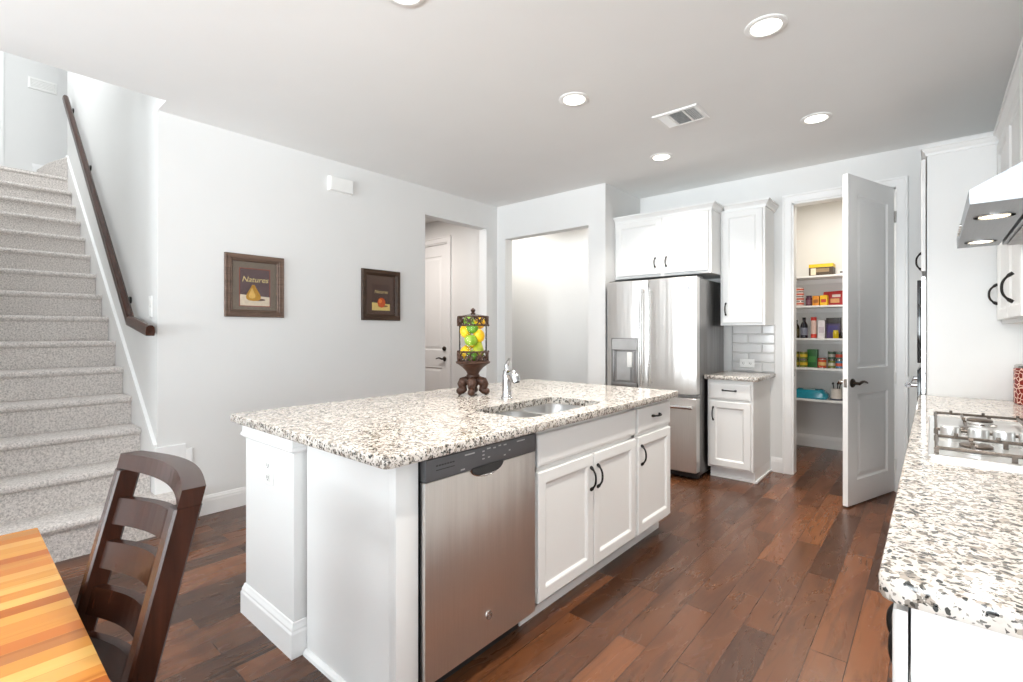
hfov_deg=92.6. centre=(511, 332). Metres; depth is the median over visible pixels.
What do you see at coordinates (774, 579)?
floor
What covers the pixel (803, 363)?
can
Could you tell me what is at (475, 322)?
lemon
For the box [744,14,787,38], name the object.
recessed light
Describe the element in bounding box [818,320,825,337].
food box
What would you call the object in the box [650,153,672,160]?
recessed light
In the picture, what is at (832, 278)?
shelf
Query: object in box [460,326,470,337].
lemon
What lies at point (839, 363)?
can
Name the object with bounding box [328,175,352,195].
box
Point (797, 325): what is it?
bottle
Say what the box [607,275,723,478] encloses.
refrigerator
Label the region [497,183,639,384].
wall
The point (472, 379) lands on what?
lantern
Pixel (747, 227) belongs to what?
upper cabinet
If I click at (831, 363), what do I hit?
can
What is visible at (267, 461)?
socket
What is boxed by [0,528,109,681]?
dining table
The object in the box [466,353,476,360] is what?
lime
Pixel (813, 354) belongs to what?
food box
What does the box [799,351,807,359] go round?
can
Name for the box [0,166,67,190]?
floor
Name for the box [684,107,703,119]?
grille
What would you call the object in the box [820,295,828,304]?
food box
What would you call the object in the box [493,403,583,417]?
double sink
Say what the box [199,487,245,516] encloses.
baseboard
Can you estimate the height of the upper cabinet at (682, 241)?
0.623 m
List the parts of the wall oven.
handle, door, door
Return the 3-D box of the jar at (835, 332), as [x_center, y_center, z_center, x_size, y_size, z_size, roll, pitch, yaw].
[3.392,0.021,5.110,0.052,0.085,0.052,0,0,41]
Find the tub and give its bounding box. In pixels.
[418,462,420,681]
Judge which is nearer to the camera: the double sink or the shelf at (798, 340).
the double sink
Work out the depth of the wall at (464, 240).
6.20 m
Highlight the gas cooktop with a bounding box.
[928,410,1022,470]
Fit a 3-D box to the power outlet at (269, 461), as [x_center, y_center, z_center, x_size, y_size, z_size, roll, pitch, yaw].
[-1.034,0.590,2.080,0.075,0.118,0.010,0,0,41]
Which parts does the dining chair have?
leg, rail, leg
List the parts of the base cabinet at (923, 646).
handle, handle, drawer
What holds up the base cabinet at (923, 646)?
on the floor at (774, 579)
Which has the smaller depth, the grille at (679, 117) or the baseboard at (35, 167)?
the grille at (679, 117)
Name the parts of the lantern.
leg, leg, leg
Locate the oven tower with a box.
[915,133,1022,400]
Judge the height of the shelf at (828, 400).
0.065 m
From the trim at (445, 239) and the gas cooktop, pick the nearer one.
the gas cooktop
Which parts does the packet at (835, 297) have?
printed panel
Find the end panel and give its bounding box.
[303,446,417,681]
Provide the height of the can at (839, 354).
0.090 m
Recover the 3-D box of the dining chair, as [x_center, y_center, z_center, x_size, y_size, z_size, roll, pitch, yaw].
[-0.905,0.783,0.809,0.470,1.014,0.643,0,0,41]
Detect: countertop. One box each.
[230,379,677,469]
[704,371,775,381]
[878,395,1022,639]
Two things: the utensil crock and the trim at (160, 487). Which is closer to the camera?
the trim at (160, 487)
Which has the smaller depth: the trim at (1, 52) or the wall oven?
the wall oven
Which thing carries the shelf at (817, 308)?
attached to the wall at (819, 227)
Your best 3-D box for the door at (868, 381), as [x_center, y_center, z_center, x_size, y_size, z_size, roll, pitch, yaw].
[2.760,0.058,3.792,0.743,2.440,0.159,0,0,-34]
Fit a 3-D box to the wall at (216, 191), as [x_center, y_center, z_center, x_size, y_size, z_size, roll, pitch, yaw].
[-1.268,-0.092,4.593,0.120,2.765,3.460,0,0,41]
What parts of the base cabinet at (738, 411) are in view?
drawer, door, shoe moulding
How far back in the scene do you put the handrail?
3.98 m
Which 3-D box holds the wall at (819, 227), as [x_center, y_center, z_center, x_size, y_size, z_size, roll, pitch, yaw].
[3.388,-0.092,4.770,2.140,2.765,1.370,0,0,41]
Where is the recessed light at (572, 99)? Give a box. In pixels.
[559,92,588,106]
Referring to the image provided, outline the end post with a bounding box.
[240,425,306,659]
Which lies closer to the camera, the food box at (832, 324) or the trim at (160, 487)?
the trim at (160, 487)
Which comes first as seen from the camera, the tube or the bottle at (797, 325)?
the tube
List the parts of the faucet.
lever, spout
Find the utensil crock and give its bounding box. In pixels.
[830,382,842,400]
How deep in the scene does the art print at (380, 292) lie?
4.55 m
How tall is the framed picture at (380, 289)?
0.467 m
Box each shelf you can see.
[796,274,842,284]
[796,305,842,312]
[796,338,842,343]
[796,366,842,373]
[796,397,842,403]
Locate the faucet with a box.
[501,358,519,398]
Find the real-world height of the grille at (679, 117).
0.005 m
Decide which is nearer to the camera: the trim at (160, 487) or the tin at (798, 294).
the trim at (160, 487)
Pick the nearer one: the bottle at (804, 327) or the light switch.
the light switch
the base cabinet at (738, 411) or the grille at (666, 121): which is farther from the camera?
the base cabinet at (738, 411)
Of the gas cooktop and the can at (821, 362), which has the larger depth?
the can at (821, 362)
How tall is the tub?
0.757 m
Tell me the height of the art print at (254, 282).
0.286 m
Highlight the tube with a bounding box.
[811,317,816,337]
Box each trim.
[0,51,3,165]
[154,443,191,494]
[425,235,450,388]
[782,175,907,491]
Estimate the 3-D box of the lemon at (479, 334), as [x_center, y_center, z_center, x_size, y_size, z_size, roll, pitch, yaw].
[-0.195,0.020,2.927,0.070,0.086,0.071,0,0,41]
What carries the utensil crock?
on the shelf at (828, 400)
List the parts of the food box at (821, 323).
printed panel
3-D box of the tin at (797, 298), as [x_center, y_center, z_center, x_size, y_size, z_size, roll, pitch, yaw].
[3.166,-0.363,5.377,0.093,0.050,0.092,0,0,41]
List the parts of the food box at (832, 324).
printed panel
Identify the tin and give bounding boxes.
[796,287,803,291]
[796,292,803,296]
[796,297,803,301]
[796,301,803,305]
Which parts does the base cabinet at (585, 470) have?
door, handle, handle, door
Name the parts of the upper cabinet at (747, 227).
door, crown moulding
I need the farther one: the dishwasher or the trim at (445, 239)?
the trim at (445, 239)
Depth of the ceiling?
2.83 m
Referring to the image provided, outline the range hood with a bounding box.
[956,161,1022,247]
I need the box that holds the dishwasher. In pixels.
[418,433,535,681]
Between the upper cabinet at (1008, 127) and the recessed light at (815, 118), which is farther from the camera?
the recessed light at (815, 118)
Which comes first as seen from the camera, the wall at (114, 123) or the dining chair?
the dining chair
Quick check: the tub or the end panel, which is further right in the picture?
the tub
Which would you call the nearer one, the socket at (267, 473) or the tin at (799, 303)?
the socket at (267, 473)
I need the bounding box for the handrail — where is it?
[62,95,154,335]
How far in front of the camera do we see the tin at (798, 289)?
5.34 m
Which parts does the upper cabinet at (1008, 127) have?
handle, door, handle, crown moulding, door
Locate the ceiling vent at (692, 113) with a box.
[652,103,709,129]
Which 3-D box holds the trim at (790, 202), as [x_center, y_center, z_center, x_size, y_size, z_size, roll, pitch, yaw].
[2.858,0.021,4.228,0.896,2.538,0.144,0,0,41]
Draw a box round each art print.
[239,267,269,306]
[372,284,389,310]
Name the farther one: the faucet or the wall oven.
the wall oven
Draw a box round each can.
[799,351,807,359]
[799,359,807,367]
[818,359,825,368]
[828,351,835,359]
[828,360,835,368]
[836,351,842,359]
[836,360,842,368]
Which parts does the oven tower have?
handle, door, crown moulding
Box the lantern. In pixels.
[456,308,489,396]
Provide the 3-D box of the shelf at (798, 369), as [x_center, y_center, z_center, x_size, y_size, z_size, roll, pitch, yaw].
[3.401,0.417,4.784,1.896,0.065,1.088,0,0,41]
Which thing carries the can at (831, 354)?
on the can at (831, 363)
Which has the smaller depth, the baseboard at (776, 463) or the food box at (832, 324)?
the baseboard at (776, 463)
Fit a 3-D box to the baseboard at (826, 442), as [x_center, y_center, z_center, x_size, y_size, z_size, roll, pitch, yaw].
[3.753,1.223,5.192,1.900,0.134,0.014,0,0,41]
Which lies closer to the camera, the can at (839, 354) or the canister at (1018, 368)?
the canister at (1018, 368)
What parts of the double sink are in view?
bowl, bowl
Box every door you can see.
[425,244,446,390]
[838,173,896,506]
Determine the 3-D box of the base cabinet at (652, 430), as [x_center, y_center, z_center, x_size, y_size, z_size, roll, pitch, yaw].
[0.661,0.853,3.178,0.650,0.874,0.480,0,0,41]
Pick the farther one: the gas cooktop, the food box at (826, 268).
the food box at (826, 268)
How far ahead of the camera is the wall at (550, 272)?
6.49 m
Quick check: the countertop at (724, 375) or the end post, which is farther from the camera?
the countertop at (724, 375)
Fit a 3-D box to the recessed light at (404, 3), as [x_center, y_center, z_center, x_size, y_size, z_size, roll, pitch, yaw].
[-0.465,-1.471,2.118,0.188,0.008,0.188,0,0,41]
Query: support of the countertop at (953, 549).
on the base cabinet
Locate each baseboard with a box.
[32,163,43,171]
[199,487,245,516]
[771,457,781,472]
[796,433,842,450]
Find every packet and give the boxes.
[796,387,829,399]
[823,290,842,304]
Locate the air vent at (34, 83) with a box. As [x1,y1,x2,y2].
[28,76,56,94]
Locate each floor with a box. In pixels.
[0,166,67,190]
[55,445,896,681]
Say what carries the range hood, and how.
attached to the upper cabinet at (1022, 73)
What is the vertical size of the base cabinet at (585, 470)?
0.874 m
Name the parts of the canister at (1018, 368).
lid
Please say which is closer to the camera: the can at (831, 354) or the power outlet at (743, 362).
the power outlet at (743, 362)
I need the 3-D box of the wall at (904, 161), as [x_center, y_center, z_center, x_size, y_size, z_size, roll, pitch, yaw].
[2.618,-0.092,4.451,3.050,2.765,0.120,0,0,41]
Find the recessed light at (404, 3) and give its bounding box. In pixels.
[389,0,424,6]
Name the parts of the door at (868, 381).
handle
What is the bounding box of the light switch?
[148,296,151,316]
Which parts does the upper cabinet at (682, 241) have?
door, crown moulding, door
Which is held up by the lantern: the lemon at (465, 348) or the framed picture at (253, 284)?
the lemon at (465, 348)
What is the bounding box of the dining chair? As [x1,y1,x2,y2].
[75,450,205,681]
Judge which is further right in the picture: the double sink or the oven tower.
the oven tower
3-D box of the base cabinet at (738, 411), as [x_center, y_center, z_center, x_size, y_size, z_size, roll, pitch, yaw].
[2.070,0.853,4.431,0.393,0.874,0.622,0,0,41]
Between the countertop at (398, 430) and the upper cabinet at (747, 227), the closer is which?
the countertop at (398, 430)
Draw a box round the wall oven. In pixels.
[905,276,925,400]
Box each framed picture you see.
[224,252,283,317]
[361,268,399,320]
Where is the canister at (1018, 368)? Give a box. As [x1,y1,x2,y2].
[1013,364,1022,404]
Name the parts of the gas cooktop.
knob, burner, knob, burner, knob, knob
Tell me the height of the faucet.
0.233 m
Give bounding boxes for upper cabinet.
[613,201,723,280]
[721,197,778,325]
[988,36,1022,323]
[1022,73,1022,160]
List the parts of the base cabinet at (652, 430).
handle, drawer, door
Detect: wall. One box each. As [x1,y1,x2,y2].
[4,52,66,170]
[67,71,162,425]
[152,110,496,495]
[425,221,478,387]
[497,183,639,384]
[512,228,587,383]
[640,131,993,468]
[796,200,842,437]
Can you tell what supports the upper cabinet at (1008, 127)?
attached to the wall
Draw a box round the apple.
[464,334,477,345]
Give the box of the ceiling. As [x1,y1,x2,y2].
[0,0,1022,223]
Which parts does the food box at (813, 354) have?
printed panel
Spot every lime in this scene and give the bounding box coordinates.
[466,323,477,332]
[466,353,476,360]
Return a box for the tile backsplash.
[732,325,774,372]
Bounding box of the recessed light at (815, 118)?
[800,112,831,124]
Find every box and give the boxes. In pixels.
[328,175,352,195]
[807,349,818,366]
[809,263,835,275]
[812,296,819,305]
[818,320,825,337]
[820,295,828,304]
[826,318,840,337]
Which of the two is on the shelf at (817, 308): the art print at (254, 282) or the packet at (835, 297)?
the packet at (835, 297)
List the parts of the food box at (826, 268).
printed panel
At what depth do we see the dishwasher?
1.79 m
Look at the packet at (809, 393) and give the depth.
5.27 m
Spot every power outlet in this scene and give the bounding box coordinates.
[265,455,273,485]
[740,359,753,367]
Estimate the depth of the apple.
2.88 m
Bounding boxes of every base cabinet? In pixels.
[518,408,635,625]
[624,399,669,551]
[708,379,771,483]
[886,603,1022,681]
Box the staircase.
[0,155,175,562]
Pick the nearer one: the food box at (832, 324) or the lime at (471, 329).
the lime at (471, 329)
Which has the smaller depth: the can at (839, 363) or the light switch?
the light switch
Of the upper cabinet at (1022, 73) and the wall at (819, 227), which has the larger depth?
the wall at (819, 227)
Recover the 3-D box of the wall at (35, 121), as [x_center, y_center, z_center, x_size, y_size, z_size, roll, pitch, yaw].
[-5.465,-2.810,6.616,0.120,2.800,3.520,0,0,41]
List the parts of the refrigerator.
door, handle, handle, door, handle, freezer drawer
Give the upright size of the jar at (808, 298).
0.110 m
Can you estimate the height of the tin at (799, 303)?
0.050 m
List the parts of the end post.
moulding, baseboard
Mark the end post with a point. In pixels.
(273, 596)
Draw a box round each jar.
[806,296,811,305]
[833,330,838,337]
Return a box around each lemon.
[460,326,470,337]
[460,345,470,359]
[473,329,484,341]
[474,318,484,328]
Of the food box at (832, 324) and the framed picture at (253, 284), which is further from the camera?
the food box at (832, 324)
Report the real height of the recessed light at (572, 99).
0.008 m
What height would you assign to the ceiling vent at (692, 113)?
0.010 m
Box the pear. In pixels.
[472,342,483,355]
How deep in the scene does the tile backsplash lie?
4.62 m
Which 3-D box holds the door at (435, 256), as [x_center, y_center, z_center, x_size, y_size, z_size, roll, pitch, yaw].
[-1.182,0.062,6.655,0.915,2.435,0.096,0,0,41]
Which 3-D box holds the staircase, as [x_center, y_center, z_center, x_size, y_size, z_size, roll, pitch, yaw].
[-4.099,-0.366,4.161,4.256,3.313,1.336,0,0,41]
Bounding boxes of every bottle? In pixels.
[796,320,799,337]
[800,317,807,337]
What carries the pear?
in the lantern
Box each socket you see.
[266,460,269,468]
[266,472,269,481]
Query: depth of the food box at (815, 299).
5.26 m
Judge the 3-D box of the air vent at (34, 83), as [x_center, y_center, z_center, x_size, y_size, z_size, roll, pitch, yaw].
[-5.837,-3.070,6.086,0.010,0.140,0.260,0,0,41]
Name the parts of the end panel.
shoe moulding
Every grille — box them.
[658,116,676,126]
[670,111,691,123]
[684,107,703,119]

